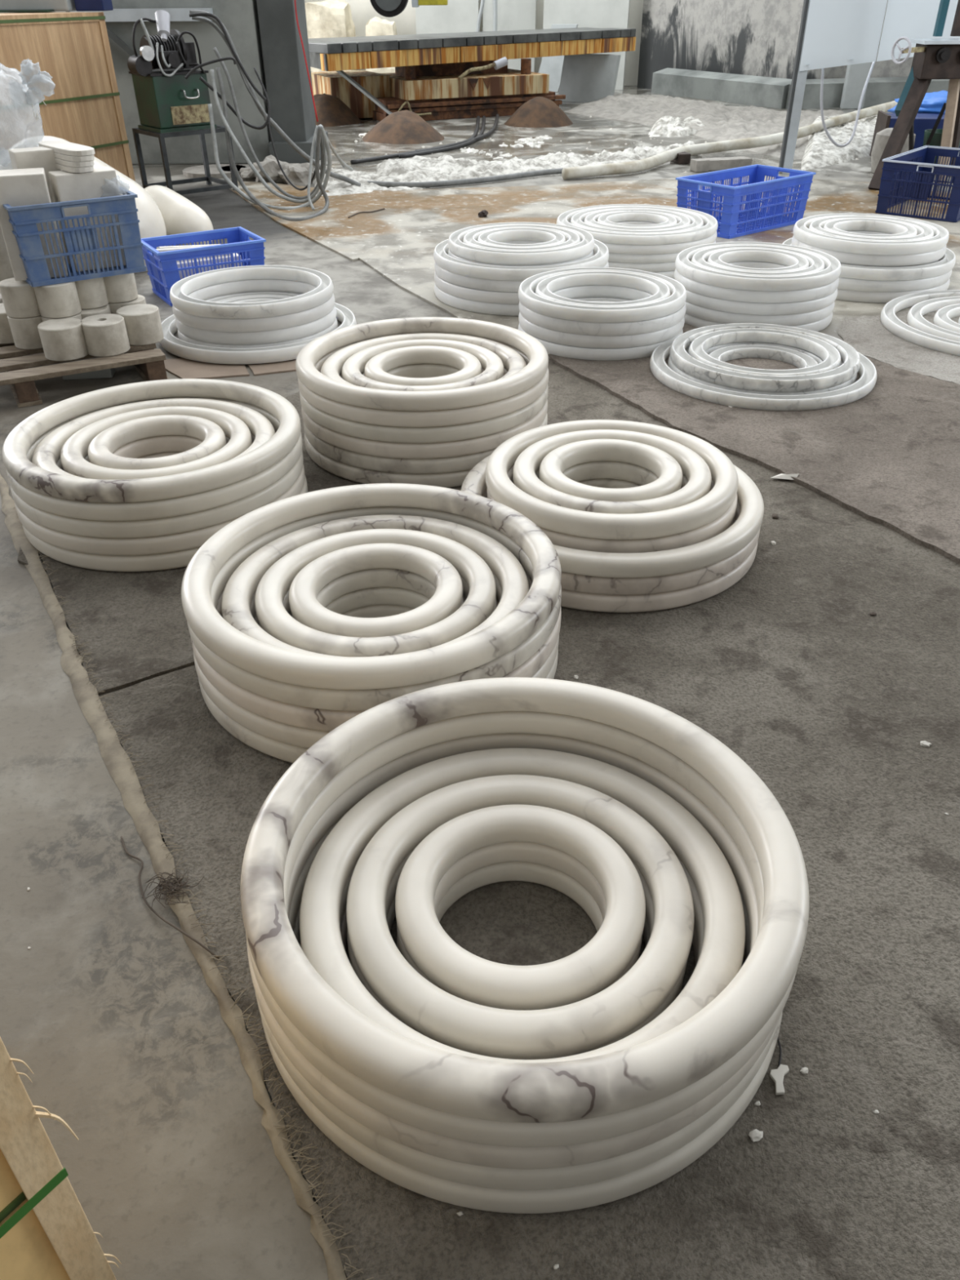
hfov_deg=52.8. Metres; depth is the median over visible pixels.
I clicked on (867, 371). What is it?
ring
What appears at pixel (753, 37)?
wall
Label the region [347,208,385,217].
twig
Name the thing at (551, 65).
stone slab
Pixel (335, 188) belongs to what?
ridge
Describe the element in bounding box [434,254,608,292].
ring
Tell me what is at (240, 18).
wall
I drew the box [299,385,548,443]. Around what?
ring
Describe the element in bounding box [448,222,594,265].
ring
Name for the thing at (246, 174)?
rubble
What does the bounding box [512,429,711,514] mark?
ring
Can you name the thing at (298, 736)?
ring
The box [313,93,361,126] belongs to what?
mound
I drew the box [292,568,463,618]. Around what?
ring
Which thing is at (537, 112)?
mound
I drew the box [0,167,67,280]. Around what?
stone block
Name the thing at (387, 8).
carriage
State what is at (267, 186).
hose
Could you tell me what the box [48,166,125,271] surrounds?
stone block
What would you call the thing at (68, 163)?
stone slab
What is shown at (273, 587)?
ring
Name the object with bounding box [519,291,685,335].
ring
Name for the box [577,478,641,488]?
ring
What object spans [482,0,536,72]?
stone slab
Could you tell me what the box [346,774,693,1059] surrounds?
ring
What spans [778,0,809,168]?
steel post
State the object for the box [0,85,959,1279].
floor
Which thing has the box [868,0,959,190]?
machine
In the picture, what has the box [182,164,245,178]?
disc
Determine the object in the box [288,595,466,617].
ring
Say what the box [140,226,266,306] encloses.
plastic crate
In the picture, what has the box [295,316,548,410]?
ring
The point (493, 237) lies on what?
ring
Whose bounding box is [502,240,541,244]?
ring
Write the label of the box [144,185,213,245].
marble column
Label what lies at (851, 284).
ring
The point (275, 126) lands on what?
hose
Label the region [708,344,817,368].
ring
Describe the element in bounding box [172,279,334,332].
ring
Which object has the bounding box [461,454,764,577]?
ring
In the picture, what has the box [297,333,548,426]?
ring
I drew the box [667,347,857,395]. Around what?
ring
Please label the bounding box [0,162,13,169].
sack
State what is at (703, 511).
ring
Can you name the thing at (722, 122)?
bank
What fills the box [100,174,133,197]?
plastic film
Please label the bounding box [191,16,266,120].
hose
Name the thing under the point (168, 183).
stand
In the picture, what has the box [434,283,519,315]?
ring
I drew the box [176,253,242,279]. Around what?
stone block
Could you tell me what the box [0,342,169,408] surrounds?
pallet
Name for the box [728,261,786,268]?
ring
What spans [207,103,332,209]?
hose
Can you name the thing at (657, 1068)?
ring
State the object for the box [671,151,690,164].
block
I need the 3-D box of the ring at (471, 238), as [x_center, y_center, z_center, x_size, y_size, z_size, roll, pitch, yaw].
[0.234,-2.240,5.453,0.661,0.060,0.661,-22,40,-28]
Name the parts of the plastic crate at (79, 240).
handle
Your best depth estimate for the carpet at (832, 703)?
1.88 m
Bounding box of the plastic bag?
[0,58,55,166]
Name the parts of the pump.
motor, tank lid, tank, tank, tank handle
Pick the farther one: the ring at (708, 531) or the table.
the table
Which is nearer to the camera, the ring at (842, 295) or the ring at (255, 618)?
the ring at (255, 618)
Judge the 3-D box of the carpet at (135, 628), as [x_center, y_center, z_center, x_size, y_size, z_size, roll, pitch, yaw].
[-0.673,-0.354,3.188,1.414,0.011,1.211,-18,38,-24]
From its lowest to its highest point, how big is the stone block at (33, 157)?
0.480 m
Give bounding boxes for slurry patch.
[455,134,552,159]
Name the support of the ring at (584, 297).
on the ring
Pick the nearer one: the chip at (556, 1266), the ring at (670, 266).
the chip at (556, 1266)
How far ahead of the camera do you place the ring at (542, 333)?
4.54 m
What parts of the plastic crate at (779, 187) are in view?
handle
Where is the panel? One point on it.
(838, 33)
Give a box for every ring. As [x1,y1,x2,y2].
[2,378,301,502]
[6,396,302,520]
[10,431,303,537]
[14,463,305,555]
[22,474,307,571]
[32,398,275,478]
[56,432,255,471]
[60,406,252,479]
[84,435,230,462]
[88,414,226,469]
[112,435,203,457]
[137,451,182,458]
[160,302,356,364]
[169,265,333,319]
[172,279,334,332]
[175,291,336,345]
[177,317,337,347]
[181,483,561,689]
[186,506,561,711]
[191,571,560,731]
[193,635,559,748]
[198,648,558,763]
[208,292,298,302]
[221,296,285,302]
[221,515,528,657]
[240,677,808,1123]
[245,711,798,1147]
[246,733,780,1168]
[250,571,502,617]
[253,595,498,626]
[254,528,496,657]
[254,807,782,1190]
[258,574,497,628]
[261,902,782,1213]
[288,542,462,637]
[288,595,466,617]
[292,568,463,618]
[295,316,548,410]
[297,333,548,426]
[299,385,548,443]
[299,747,745,1062]
[300,845,703,962]
[301,399,547,458]
[303,413,547,473]
[304,433,471,487]
[320,333,526,385]
[325,586,429,613]
[339,366,507,377]
[340,904,697,966]
[341,604,413,617]
[342,338,503,391]
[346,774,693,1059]
[346,842,687,1055]
[350,894,683,999]
[364,346,481,386]
[386,363,460,377]
[395,804,645,1010]
[396,841,642,995]
[396,862,603,951]
[433,239,608,280]
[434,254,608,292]
[434,271,519,304]
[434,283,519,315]
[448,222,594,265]
[448,249,593,266]
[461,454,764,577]
[462,224,580,251]
[477,227,565,247]
[482,487,759,595]
[485,419,737,539]
[487,463,737,553]
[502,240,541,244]
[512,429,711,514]
[517,323,683,360]
[518,266,686,323]
[518,311,684,348]
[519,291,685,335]
[535,271,670,306]
[535,467,688,488]
[539,439,682,501]
[552,284,653,300]
[556,204,717,244]
[560,516,757,612]
[562,461,658,485]
[568,222,716,254]
[570,206,703,234]
[572,297,631,301]
[576,298,626,302]
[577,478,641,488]
[583,208,690,231]
[596,211,677,227]
[608,240,715,263]
[608,262,675,272]
[617,221,656,225]
[649,344,876,410]
[654,271,675,279]
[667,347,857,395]
[670,323,860,392]
[674,268,839,303]
[675,241,840,291]
[684,301,835,326]
[684,311,832,332]
[685,288,837,315]
[688,328,840,376]
[690,244,824,276]
[704,342,823,364]
[706,248,808,272]
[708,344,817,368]
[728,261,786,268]
[782,237,955,280]
[791,235,946,266]
[792,213,949,255]
[808,215,933,241]
[822,218,917,238]
[835,278,950,302]
[836,260,951,292]
[840,260,938,266]
[847,231,889,235]
[880,289,959,355]
[906,296,959,342]
[933,303,959,333]
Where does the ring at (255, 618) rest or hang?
on the ring
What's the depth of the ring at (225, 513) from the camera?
2.92 m
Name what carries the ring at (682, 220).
on the ring
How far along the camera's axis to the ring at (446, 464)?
3.40 m
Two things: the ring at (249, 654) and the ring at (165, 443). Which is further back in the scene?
the ring at (165, 443)
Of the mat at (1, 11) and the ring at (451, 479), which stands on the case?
the mat at (1, 11)
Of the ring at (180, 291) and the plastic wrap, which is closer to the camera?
the ring at (180, 291)
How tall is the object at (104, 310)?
0.139 m
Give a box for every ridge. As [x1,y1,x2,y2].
[315,165,430,195]
[376,140,702,182]
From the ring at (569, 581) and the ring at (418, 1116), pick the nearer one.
the ring at (418, 1116)
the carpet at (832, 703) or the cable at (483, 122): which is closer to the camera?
the carpet at (832, 703)
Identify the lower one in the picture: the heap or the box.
the heap
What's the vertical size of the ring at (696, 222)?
0.052 m
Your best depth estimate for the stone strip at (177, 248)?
5.47 m
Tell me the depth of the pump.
7.81 m
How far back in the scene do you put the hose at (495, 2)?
15.82 m
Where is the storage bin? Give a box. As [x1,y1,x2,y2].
[869,111,959,156]
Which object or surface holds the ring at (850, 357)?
on the ring at (670, 364)
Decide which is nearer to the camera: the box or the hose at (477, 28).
the box
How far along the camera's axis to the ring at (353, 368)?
3.64 m
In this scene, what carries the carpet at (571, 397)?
on the floor
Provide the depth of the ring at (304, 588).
2.45 m
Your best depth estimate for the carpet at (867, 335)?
4.68 m
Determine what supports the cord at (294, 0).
on the hose at (316, 129)
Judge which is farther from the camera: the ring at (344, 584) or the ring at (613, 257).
the ring at (613, 257)
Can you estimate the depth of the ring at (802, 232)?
5.35 m
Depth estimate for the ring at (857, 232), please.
5.78 m
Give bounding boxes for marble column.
[38,135,166,273]
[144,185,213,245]
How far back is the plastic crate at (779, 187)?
6.86 m
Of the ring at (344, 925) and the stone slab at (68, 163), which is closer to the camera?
the ring at (344, 925)
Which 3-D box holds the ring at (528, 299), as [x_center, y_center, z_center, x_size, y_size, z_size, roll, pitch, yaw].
[0.600,-1.711,4.774,0.823,0.059,0.823,-23,40,-29]
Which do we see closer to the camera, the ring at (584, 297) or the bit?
the bit
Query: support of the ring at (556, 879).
on the carpet at (832, 703)
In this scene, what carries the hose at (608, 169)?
on the floor
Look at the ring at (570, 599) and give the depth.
2.75 m
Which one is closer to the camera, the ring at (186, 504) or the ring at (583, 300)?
the ring at (186, 504)
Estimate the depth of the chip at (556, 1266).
1.35 m
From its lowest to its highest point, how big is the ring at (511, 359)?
0.061 m
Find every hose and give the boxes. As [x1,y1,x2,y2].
[184,57,235,79]
[189,9,360,186]
[189,12,271,129]
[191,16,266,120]
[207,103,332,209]
[209,69,326,203]
[213,47,324,199]
[215,66,328,221]
[253,67,315,191]
[306,124,317,210]
[325,133,353,171]
[367,167,566,187]
[475,0,484,31]
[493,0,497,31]
[561,100,897,179]
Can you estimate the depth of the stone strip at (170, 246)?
5.55 m
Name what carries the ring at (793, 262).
on the ring at (747, 264)
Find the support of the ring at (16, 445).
on the ring at (186, 504)
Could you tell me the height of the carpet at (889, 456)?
0.027 m
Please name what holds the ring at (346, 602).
on the ring at (374, 611)
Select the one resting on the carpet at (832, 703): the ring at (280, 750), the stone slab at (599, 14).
the ring at (280, 750)
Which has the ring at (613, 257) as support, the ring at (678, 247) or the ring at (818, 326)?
the ring at (678, 247)
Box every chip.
[553,1264,559,1269]
[748,1128,763,1142]
[754,1101,760,1105]
[772,513,778,519]
[800,1066,808,1074]
[920,740,931,746]
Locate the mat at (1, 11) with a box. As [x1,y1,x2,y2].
[0,9,54,12]
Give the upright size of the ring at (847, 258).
0.060 m
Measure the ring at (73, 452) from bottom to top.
0.062 m
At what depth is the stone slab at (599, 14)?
15.71 m
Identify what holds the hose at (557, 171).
on the floor
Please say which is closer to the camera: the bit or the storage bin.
the bit
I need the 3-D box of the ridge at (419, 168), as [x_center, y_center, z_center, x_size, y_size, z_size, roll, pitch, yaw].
[0.686,-4.706,9.492,3.543,0.162,1.392,-6,35,-8]
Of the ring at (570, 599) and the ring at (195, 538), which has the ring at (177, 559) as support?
the ring at (195, 538)
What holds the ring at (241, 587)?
on the ring at (499, 590)
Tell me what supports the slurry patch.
on the floor
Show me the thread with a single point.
(61, 597)
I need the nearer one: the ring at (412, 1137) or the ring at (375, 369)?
the ring at (412, 1137)
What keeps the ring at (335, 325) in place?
on the floor
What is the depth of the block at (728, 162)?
9.23 m
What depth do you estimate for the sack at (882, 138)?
8.88 m
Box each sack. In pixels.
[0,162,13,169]
[871,128,915,173]
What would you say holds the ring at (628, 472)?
on the ring at (599, 482)
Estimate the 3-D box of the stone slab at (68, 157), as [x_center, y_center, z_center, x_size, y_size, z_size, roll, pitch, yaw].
[-1.843,-2.171,4.318,0.124,0.020,0.430,-27,42,-33]
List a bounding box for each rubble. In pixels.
[240,167,256,181]
[253,155,288,182]
[278,162,315,186]
[358,133,366,137]
[478,209,488,217]
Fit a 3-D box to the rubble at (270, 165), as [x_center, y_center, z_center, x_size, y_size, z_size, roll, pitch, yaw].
[-1.898,-4.327,8.864,0.354,0.218,0.378,-14,36,-19]
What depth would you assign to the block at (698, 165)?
9.14 m
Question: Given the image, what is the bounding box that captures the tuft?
[142,868,204,910]
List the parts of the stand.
leg, leg, frame, frame, leg, leg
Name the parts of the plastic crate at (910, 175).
handle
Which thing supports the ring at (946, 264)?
on the ring at (851, 284)
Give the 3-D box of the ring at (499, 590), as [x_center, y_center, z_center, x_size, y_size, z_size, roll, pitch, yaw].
[-0.266,-0.080,2.512,0.778,0.058,0.778,-13,36,-18]
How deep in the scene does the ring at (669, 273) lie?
5.78 m
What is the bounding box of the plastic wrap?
[840,62,871,109]
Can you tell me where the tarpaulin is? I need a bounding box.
[887,90,947,114]
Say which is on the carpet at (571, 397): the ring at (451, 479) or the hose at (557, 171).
the ring at (451, 479)
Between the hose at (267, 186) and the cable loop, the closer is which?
the hose at (267, 186)
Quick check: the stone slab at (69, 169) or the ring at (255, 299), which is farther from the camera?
the ring at (255, 299)
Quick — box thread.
[13,506,373,1279]
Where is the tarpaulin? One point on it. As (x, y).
(932, 102)
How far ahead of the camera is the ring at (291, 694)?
2.21 m
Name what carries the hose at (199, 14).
attached to the pump
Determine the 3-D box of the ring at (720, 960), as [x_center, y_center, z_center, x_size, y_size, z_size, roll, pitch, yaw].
[0.072,0.458,1.723,0.778,0.056,0.778,6,35,9]
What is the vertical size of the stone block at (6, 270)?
0.540 m
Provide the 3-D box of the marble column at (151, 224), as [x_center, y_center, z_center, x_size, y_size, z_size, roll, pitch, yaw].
[-2.550,-2.726,6.155,1.162,0.826,0.744,22,40,29]
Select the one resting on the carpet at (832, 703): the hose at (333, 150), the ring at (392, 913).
the ring at (392, 913)
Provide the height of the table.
0.922 m
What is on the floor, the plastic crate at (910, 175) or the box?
the plastic crate at (910, 175)
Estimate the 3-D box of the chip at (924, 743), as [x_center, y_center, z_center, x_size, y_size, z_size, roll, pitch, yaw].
[1.048,0.244,2.275,0.026,0.011,0.017,11,36,17]
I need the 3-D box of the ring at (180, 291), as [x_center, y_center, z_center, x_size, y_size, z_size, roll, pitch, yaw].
[-1.142,-1.755,4.861,0.805,0.062,0.805,26,42,34]
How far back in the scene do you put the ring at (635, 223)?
6.22 m
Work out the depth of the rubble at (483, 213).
7.40 m
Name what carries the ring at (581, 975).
on the ring at (511, 851)
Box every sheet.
[164,358,249,378]
[247,359,296,376]
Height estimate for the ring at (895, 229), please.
0.060 m
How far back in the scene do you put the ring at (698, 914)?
1.76 m
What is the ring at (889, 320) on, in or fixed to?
on the carpet at (867, 335)
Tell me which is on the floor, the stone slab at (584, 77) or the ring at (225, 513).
the stone slab at (584, 77)
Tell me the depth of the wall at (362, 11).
16.68 m
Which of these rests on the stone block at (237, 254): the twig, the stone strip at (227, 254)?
the stone strip at (227, 254)
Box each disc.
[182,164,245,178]
[221,164,250,176]
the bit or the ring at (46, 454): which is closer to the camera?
the bit
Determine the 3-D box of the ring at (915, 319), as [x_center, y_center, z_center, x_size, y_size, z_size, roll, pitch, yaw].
[2.657,-1.609,4.933,0.897,0.052,0.897,10,36,15]
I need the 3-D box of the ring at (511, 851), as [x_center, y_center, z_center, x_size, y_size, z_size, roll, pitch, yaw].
[0.071,0.504,1.755,0.442,0.056,0.442,-22,40,-28]
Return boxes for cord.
[120,835,219,959]
[293,0,318,121]
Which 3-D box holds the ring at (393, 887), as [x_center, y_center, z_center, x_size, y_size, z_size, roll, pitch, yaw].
[0.067,0.505,1.753,0.611,0.056,0.611,-14,36,-19]
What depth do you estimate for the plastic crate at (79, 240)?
4.23 m
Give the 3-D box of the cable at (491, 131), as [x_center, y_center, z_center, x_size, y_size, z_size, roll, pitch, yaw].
[-0.277,-5.784,11.125,0.582,0.079,3.978,13,36,19]
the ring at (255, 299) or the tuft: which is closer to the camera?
the tuft
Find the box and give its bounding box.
[74,0,113,11]
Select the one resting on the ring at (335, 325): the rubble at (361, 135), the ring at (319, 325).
the ring at (319, 325)
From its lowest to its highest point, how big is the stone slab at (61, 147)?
0.020 m
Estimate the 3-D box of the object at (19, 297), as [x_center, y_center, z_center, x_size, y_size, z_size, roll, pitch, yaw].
[-2.055,-1.542,4.354,0.176,0.139,0.176,19,39,27]
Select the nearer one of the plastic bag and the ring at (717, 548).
the ring at (717, 548)
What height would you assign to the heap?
0.172 m
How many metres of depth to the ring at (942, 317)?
5.00 m
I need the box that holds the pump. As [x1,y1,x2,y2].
[127,9,216,133]
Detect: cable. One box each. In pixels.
[350,114,499,164]
[398,115,485,158]
[414,115,479,151]
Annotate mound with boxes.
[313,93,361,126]
[362,110,444,144]
[504,96,573,128]
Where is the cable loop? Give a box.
[820,62,875,147]
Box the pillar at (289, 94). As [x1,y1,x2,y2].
[256,0,328,163]
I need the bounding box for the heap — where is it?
[648,115,704,137]
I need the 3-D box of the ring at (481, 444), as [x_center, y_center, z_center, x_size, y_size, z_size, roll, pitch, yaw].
[-0.212,-0.914,3.737,0.944,0.058,0.944,1,34,2]
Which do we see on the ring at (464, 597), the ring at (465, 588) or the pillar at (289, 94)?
the ring at (465, 588)
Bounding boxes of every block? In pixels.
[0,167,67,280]
[0,225,13,281]
[8,146,69,264]
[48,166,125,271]
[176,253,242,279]
[304,0,357,72]
[365,16,397,73]
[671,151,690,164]
[689,158,710,172]
[705,155,752,170]
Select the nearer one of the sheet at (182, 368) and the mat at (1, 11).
the sheet at (182, 368)
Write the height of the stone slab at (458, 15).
1.995 m
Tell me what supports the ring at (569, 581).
on the ring at (570, 599)
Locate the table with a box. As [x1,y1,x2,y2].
[307,27,635,121]
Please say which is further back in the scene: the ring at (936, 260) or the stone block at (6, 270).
the ring at (936, 260)
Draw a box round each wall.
[0,0,643,85]
[66,0,271,164]
[636,0,810,88]
[808,0,913,79]
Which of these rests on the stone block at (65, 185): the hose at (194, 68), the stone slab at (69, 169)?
the stone slab at (69, 169)
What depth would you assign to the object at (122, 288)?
4.50 m
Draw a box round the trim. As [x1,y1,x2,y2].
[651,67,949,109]
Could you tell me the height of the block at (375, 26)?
1.043 m
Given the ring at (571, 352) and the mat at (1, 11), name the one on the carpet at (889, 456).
the ring at (571, 352)
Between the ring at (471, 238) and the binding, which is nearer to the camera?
the binding
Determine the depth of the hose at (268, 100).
7.77 m
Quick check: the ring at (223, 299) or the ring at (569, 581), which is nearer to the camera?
the ring at (569, 581)
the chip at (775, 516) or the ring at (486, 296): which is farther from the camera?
the ring at (486, 296)
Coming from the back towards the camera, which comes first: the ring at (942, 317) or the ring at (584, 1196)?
the ring at (942, 317)
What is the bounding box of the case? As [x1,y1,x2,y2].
[0,12,135,181]
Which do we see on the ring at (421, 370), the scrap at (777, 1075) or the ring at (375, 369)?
the ring at (375, 369)
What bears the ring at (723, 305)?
on the ring at (699, 312)
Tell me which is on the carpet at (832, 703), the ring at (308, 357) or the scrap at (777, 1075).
the scrap at (777, 1075)
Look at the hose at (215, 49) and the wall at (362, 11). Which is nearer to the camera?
the hose at (215, 49)
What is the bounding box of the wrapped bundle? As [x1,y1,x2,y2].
[0,0,75,11]
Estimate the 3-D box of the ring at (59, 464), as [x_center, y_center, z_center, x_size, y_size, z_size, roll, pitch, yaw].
[-1.075,-0.597,3.263,0.778,0.062,0.778,-25,41,-31]
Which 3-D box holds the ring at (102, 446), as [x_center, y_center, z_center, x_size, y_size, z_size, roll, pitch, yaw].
[-1.074,-0.648,3.229,0.442,0.062,0.442,1,34,2]
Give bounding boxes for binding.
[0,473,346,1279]
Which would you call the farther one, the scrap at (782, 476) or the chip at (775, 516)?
the scrap at (782, 476)
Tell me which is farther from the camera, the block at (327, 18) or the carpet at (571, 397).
the block at (327, 18)
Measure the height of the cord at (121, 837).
0.023 m
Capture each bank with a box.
[563,93,843,159]
[800,112,892,170]
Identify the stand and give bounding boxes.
[132,124,238,195]
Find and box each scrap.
[769,1064,789,1094]
[771,473,799,479]
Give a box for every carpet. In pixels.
[17,358,806,585]
[37,486,461,695]
[98,488,959,1279]
[548,322,959,564]
[838,310,959,384]
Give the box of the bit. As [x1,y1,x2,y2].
[777,1037,782,1066]
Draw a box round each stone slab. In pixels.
[38,140,94,155]
[53,152,94,161]
[54,157,94,167]
[55,163,93,173]
[415,0,479,34]
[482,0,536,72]
[538,23,577,92]
[542,0,630,89]
[558,53,621,102]
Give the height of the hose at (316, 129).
0.568 m
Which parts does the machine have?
leg, plate, leg, leg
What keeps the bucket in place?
on the floor
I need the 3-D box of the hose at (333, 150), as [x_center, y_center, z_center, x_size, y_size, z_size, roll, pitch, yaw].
[-1.179,-4.027,7.957,0.044,0.471,1.111,2,34,3]
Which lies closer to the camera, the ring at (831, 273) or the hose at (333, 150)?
the ring at (831, 273)
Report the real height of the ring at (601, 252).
0.060 m
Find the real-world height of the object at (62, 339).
0.139 m
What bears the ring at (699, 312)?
on the ring at (818, 326)
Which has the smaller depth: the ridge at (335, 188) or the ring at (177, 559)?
the ring at (177, 559)
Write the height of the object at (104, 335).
0.139 m
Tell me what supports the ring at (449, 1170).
on the ring at (584, 1196)
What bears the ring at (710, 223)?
on the ring at (678, 247)
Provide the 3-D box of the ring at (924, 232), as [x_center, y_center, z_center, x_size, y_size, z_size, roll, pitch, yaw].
[2.257,-2.357,5.603,0.685,0.060,0.685,-5,34,-6]
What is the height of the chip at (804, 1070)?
0.006 m
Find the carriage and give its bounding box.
[369,0,448,17]
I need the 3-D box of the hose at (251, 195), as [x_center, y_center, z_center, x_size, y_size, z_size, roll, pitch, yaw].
[-1.556,-3.890,7.554,0.509,0.965,1.182,-22,40,-28]
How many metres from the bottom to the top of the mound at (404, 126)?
0.297 m
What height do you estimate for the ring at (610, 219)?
0.052 m
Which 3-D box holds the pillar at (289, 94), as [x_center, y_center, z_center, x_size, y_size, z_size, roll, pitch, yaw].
[-1.869,-6.087,9.334,0.480,2.600,0.900,0,34,0]
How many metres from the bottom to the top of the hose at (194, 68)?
0.148 m
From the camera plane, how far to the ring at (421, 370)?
3.81 m
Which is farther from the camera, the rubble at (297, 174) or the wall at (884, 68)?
the wall at (884, 68)
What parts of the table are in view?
tank, tilt frame, rail, rail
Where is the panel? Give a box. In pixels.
[799,0,959,71]
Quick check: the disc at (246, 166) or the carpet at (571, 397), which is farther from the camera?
the disc at (246, 166)
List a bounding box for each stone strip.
[155,245,207,252]
[158,244,220,248]
[176,253,230,262]
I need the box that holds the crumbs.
[332,115,858,180]
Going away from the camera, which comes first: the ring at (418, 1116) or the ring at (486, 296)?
the ring at (418, 1116)
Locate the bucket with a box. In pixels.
[923,128,959,164]
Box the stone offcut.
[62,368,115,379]
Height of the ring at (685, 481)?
0.063 m
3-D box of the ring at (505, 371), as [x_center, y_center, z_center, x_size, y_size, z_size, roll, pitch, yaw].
[-0.212,-0.974,3.701,0.778,0.061,0.778,-26,42,-32]
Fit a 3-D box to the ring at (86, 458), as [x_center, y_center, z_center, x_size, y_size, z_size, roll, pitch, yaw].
[-1.073,-0.597,3.264,0.611,0.062,0.611,16,38,23]
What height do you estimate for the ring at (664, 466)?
0.063 m
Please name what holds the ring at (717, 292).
on the ring at (723, 305)
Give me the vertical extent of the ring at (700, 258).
0.058 m
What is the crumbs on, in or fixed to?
on the floor
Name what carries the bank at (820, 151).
on the floor
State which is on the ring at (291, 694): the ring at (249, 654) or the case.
the ring at (249, 654)
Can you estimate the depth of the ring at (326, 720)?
2.18 m
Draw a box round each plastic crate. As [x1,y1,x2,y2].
[2,191,146,287]
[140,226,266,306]
[675,164,816,239]
[875,145,959,222]
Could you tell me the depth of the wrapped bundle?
8.14 m
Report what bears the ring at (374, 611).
on the carpet at (832, 703)
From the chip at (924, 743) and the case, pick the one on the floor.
the case
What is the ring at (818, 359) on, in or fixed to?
on the carpet at (889, 456)
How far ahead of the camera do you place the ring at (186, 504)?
2.90 m
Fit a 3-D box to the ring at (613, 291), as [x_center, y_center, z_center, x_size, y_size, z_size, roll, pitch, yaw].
[0.604,-1.659,4.804,0.661,0.059,0.661,0,34,1]
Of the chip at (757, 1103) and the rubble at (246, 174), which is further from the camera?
the rubble at (246, 174)
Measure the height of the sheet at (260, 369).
0.008 m
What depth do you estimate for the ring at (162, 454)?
3.41 m
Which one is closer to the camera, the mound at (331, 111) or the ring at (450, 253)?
the ring at (450, 253)
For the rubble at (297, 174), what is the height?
0.169 m
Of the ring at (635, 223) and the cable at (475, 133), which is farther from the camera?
the cable at (475, 133)
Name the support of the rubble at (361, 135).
on the floor
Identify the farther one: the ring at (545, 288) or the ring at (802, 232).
the ring at (802, 232)

